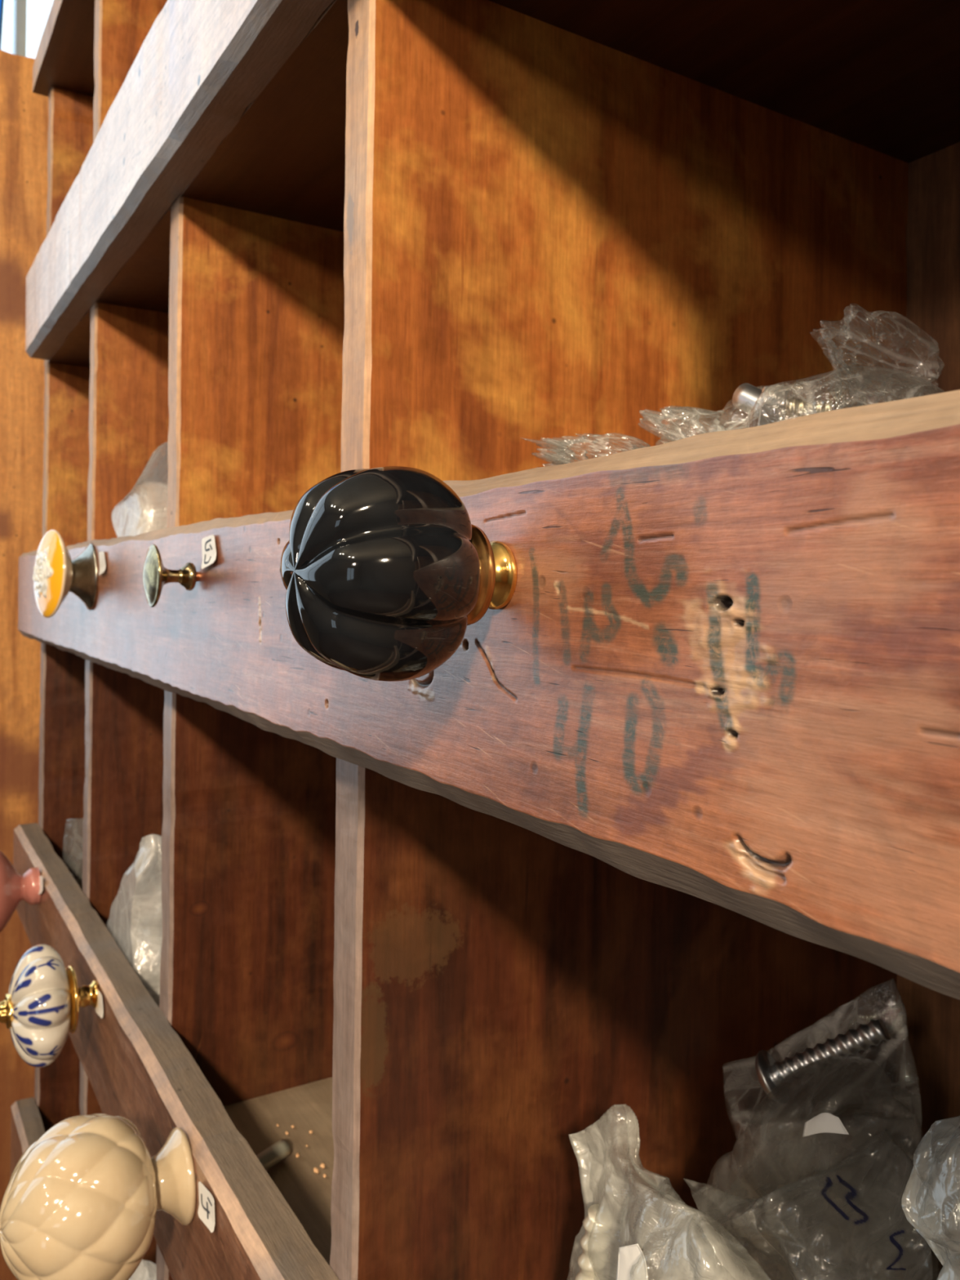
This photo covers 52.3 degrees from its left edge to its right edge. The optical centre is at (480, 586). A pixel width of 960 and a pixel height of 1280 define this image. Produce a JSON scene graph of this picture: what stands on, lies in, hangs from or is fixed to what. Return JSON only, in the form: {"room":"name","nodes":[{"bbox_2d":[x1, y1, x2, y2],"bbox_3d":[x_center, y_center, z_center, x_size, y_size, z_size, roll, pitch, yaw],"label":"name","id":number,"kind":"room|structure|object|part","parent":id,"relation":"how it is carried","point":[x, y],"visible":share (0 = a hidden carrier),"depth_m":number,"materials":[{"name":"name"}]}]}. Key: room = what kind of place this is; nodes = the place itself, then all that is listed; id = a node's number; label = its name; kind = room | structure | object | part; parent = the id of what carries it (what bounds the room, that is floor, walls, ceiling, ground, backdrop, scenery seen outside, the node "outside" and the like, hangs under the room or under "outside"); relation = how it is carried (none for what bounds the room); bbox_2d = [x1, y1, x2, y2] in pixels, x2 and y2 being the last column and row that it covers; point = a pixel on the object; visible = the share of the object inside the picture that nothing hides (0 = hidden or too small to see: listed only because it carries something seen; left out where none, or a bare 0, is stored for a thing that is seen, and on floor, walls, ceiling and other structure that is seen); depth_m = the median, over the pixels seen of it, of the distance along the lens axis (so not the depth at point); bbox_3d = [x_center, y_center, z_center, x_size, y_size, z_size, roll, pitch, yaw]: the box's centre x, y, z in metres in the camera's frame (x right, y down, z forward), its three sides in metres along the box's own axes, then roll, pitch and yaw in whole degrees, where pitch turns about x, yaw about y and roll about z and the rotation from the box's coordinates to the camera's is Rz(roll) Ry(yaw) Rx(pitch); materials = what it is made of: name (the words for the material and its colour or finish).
{"room":"hardware store","nodes":[
{"label":"hardware store","id":0,"kind":"room"},
{"bbox_3d":[0.487,-0.143,0.124,0.100,2.900,4.500,1,0,-32],"label":"wall","id":1,"kind":"structure","parent":0,"visible":0},
{"bbox_2d":[0,0,959,1279],"bbox_3d":[0.040,0.294,0.354,0.364,1.514,1.376,1,0,-32],"label":"shelf","id":2,"kind":"object","parent":1,"relation":"attached to","point":[684,801],"depth_m":0.35,"materials":[{"name":"brown wood"}]},
{"bbox_3d":[-0.361,0.228,0.730,0.058,0.068,0.068,1,0,-32],"label":"cabinet knob","id":3,"kind":"part","parent":2,"relation":"part of","materials":[{"name":"pink ceramic"}]},
{"bbox_2d":[38,875,43,894],"bbox_3d":[-0.332,0.225,0.736,0.001,0.022,0.038,1,0,-32],"label":"price sticker","id":4,"kind":"object","parent":2,"relation":"attached to","point":[41,877],"visible":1,"depth_m":0.73,"materials":[{"name":"paper"}]},
{"bbox_3d":[-0.239,0.228,0.533,0.051,0.062,0.050,1,0,12],"label":"cabinet knob","id":5,"kind":"part","parent":2,"relation":"part of","materials":[{"name":"white ceramic"}]},
{"bbox_3d":[-0.241,-0.007,0.566,0.031,0.051,0.047,1,0,-32],"label":"cabinet knob","id":6,"kind":"part","parent":2,"relation":"part of","materials":[{"name":"yellow ceramic"}]},
{"bbox_2d":[64,818,83,884],"bbox_3d":[-0.330,0.225,0.788,0.044,0.081,0.007,1,0,44],"label":"plastic bag","id":7,"kind":"object","parent":2,"relation":"on","point":[74,872],"visible":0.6,"depth_m":0.78,"materials":[{"name":"clear plastic"}]},
{"bbox_3d":[-0.147,0.236,0.375,0.067,0.062,0.062,1,0,-32],"label":"cabinet knob","id":8,"kind":"part","parent":2,"relation":"part of","materials":[{"name":"beige ceramic"}]},
{"bbox_2d":[95,989,103,1018],"bbox_3d":[-0.210,0.230,0.537,0.001,0.013,0.024,1,0,-32],"label":"price sticker","id":9,"kind":"object","parent":2,"relation":"attached to","point":[99,1010],"visible":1,"depth_m":0.54,"materials":[{"name":"paper"}]},
{"bbox_2d":[98,551,106,575],"bbox_3d":[-0.211,-0.013,0.545,0.001,0.013,0.022,1,0,-32],"label":"price sticker","id":10,"kind":"object","parent":2,"relation":"attached to","point":[101,554],"visible":1,"depth_m":0.55,"materials":[{"name":"paper"}]},
{"bbox_2d":[106,834,162,1006],"bbox_3d":[-0.212,0.205,0.606,0.023,0.122,0.104,1,0,-32],"label":"plastic bag","id":11,"kind":"object","parent":2,"relation":"on","point":[131,930],"visible":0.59,"depth_m":0.57,"materials":[{"name":"clear plastic"}]},
{"bbox_2d":[111,441,168,537],"bbox_3d":[-0.205,-0.049,0.607,0.025,0.085,0.105,1,0,-32],"label":"plastic bag","id":12,"kind":"object","parent":2,"relation":"on","point":[142,517],"visible":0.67,"depth_m":0.60,"materials":[{"name":"clear plastic"}]},
{"bbox_2d":[128,1259,156,1279],"bbox_3d":[-0.207,0.442,0.586,0.017,0.108,0.104,1,0,-32],"label":"plastic bag","id":13,"kind":"object","parent":2,"relation":"on","point":[144,1271],"visible":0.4,"depth_m":0.57,"materials":[{"name":"clear plastic"}]},
{"bbox_3d":[-0.120,-0.004,0.382,0.022,0.024,0.024,1,0,-32],"label":"cabinet knob","id":14,"kind":"part","parent":2,"relation":"part of","materials":[{"name":"gold metal"}]},
{"bbox_2d":[197,1181,214,1232],"bbox_3d":[-0.102,0.231,0.364,0.001,0.015,0.022,1,0,-32],"label":"price sticker","id":15,"kind":"object","parent":2,"relation":"attached to","point":[206,1212],"visible":1,"depth_m":0.36,"materials":[{"name":"paper"}]},
{"bbox_2d":[200,534,216,568],"bbox_3d":[-0.103,-0.013,0.371,0.001,0.013,0.021,1,0,-32],"label":"price sticker","id":16,"kind":"object","parent":2,"relation":"attached to","point":[208,544],"visible":1,"depth_m":0.37,"materials":[{"name":"paper"}]},
{"bbox_2d":[256,1138,290,1170],"bbox_3d":[-0.099,0.264,0.448,0.008,0.008,0.025,1,0,33],"label":"pin","id":17,"kind":"object","parent":2,"relation":"on","point":[280,1150],"visible":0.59,"depth_m":0.45,"materials":[{"name":"metal"}]},
{"bbox_2d":[313,1167,319,1173],"bbox_3d":[-0.075,0.269,0.450,0.002,0.002,0.003,1,0,-32],"label":"crumb","id":18,"kind":"object","parent":2,"relation":"on","point":[315,1170],"visible":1,"depth_m":0.45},
{"bbox_3d":[-0.015,-0.003,0.188,0.044,0.040,0.042,1,0,-32],"label":"cabinet knob","id":19,"kind":"part","parent":2,"relation":"part of","materials":[{"name":"black ceramic"}]},
{"bbox_2d":[542,433,649,465],"bbox_3d":[0.034,-0.030,0.279,0.056,0.028,0.021,1,0,-32],"label":"plastic bag","id":20,"kind":"object","parent":2,"relation":"in","point":[562,451],"visible":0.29,"depth_m":0.28,"materials":[{"name":"clear plastic"}]},
{"bbox_2d":[568,1115,748,1279],"bbox_3d":[0.042,0.211,0.265,0.034,0.120,0.097,1,0,-32],"label":"plastic bag","id":21,"kind":"object","parent":2,"relation":"on","point":[602,1174],"visible":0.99,"depth_m":0.29,"materials":[{"name":"clear plastic"}]},
{"bbox_2d":[574,1204,613,1279],"bbox_3d":[0.032,0.199,0.284,0.009,0.038,0.015,1,0,-33],"label":"screw","id":22,"kind":"object","parent":21,"relation":"in","point":[594,1243],"visible":1,"depth_m":0.28,"materials":[{"name":"metal"}]},
{"bbox_2d":[616,1244,648,1279],"bbox_3d":[0.039,0.177,0.250,0.001,0.022,0.015,1,0,-25],"label":"paper label","id":23,"kind":"object","parent":21,"relation":"in","point":[631,1259],"visible":1,"depth_m":0.25,"materials":[{"name":"white paper"}]},
{"bbox_2d":[644,408,725,443],"bbox_3d":[0.066,-0.033,0.282,0.035,0.039,0.052,1,0,17],"label":"plastic bag","id":24,"kind":"object","parent":2,"relation":"in","point":[665,412],"visible":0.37,"depth_m":0.28,"materials":[{"name":"clear plastic"}]},
{"bbox_2d":[691,1129,909,1279],"bbox_3d":[0.093,0.197,0.272,0.055,0.090,0.082,1,0,-6],"label":"plastic bag","id":25,"kind":"object","parent":2,"relation":"on","point":[769,1222],"visible":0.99,"depth_m":0.28,"materials":[{"name":"clear plastic"}]},
{"bbox_2d":[709,996,924,1279],"bbox_3d":[0.116,0.207,0.344,0.076,0.130,0.052,1,0,24],"label":"plastic bag","id":26,"kind":"object","parent":2,"relation":"on","point":[882,1184],"visible":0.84,"depth_m":0.33,"materials":[{"name":"clear plastic"}]},
{"bbox_2d":[755,1018,890,1103],"bbox_3d":[0.117,0.164,0.337,0.044,0.035,0.018,1,0,34],"label":"bolt","id":27,"kind":"object","parent":26,"relation":"in","point":[772,1076],"visible":0.99,"depth_m":0.34,"materials":[{"name":"metal"}]},
{"bbox_2d":[802,1112,848,1137],"bbox_3d":[0.093,0.148,0.266,0.002,0.013,0.017,1,0,-23],"label":"paper label","id":28,"kind":"object","parent":26,"relation":"in","point":[823,1122],"visible":1,"depth_m":0.26,"materials":[{"name":"white paper"}]},
{"bbox_2d":[705,1056,938,1279],"bbox_3d":[0.103,0.212,0.306,0.057,0.120,0.063,1,0,-2],"label":"plastic bag","id":29,"kind":"object","parent":2,"relation":"on","point":[809,1244],"visible":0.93,"depth_m":0.30,"materials":[{"name":"clear plastic"}]},
{"bbox_2d":[709,367,944,432],"bbox_3d":[0.082,-0.034,0.252,0.086,0.048,0.044,1,0,42],"label":"plastic bag","id":30,"kind":"object","parent":2,"relation":"on","point":[810,386],"visible":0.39,"depth_m":0.24,"materials":[{"name":"clear plastic"}]},
{"bbox_2d":[732,382,762,419],"bbox_3d":[0.078,-0.051,0.274,0.008,0.013,0.016,1,0,-32],"label":"rod","id":31,"kind":"object","parent":30,"relation":"in","point":[746,397],"visible":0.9,"depth_m":0.27,"materials":[{"name":"metal"}]},
{"bbox_2d":[757,386,831,426],"bbox_3d":[0.083,-0.047,0.259,0.019,0.011,0.012,1,0,16],"label":"bolt","id":32,"kind":"object","parent":30,"relation":"in","point":[778,407],"visible":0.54,"depth_m":0.26,"materials":[{"name":"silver metal"}]},
{"bbox_2d":[817,306,944,409],"bbox_3d":[0.103,-0.051,0.250,0.035,0.042,0.044,1,0,11],"label":"plastic bag","id":33,"kind":"object","parent":30,"relation":"on","point":[924,369],"visible":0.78,"depth_m":0.25,"materials":[{"name":"clear plastic"}]},
{"bbox_3d":[0.190,0.296,0.448,0.010,1.513,1.376,1,0,-32],"label":"panel","id":34,"kind":"part","parent":2,"relation":"part of","materials":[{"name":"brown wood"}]},
{"bbox_2d":[901,1124,959,1279],"bbox_3d":[0.094,0.139,0.186,0.023,0.080,0.028,1,0,16],"label":"plastic bag","id":35,"kind":"object","parent":2,"relation":"on","point":[921,1215],"visible":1,"depth_m":0.20,"materials":[{"name":"clear plastic"}]},
{"bbox_3d":[-2.073,-0.179,1.127,3.200,2.900,0.100,1,0,-32],"label":"wall","id":36,"kind":"structure","parent":0,"visible":0},
{"bbox_2d":[12,0,26,57],"bbox_3d":[-1.762,-0.620,1.309,2.410,1.890,0.050,1,0,-32],"label":"window","id":37,"kind":"structure","parent":36,"relation":"in","point":[20,6],"depth_m":1.83,"materials":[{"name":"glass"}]},
{"bbox_2d":[0,0,4,49],"bbox_3d":[-0.952,-0.923,1.744,0.203,0.820,0.013,1,0,-32],"label":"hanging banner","id":38,"kind":"object","parent":37,"relation":"hanging from","point":[2,2],"visible":0.86,"depth_m":1.78,"materials":[{"name":"blue"}]},
{"bbox_3d":[-0.894,1.338,-0.718,3.300,0.100,4.500,1,0,-32],"label":"floor","id":39,"kind":"structure","parent":0,"visible":0},
{"bbox_2d":[0,49,48,1279],"bbox_3d":[-0.406,0.369,1.089,0.367,1.850,0.020,1,0,-32],"label":"wall","id":40,"kind":"structure","parent":39,"relation":"on","point":[24,113],"depth_m":1.02,"materials":[{"name":"brown wood"}]}
]}

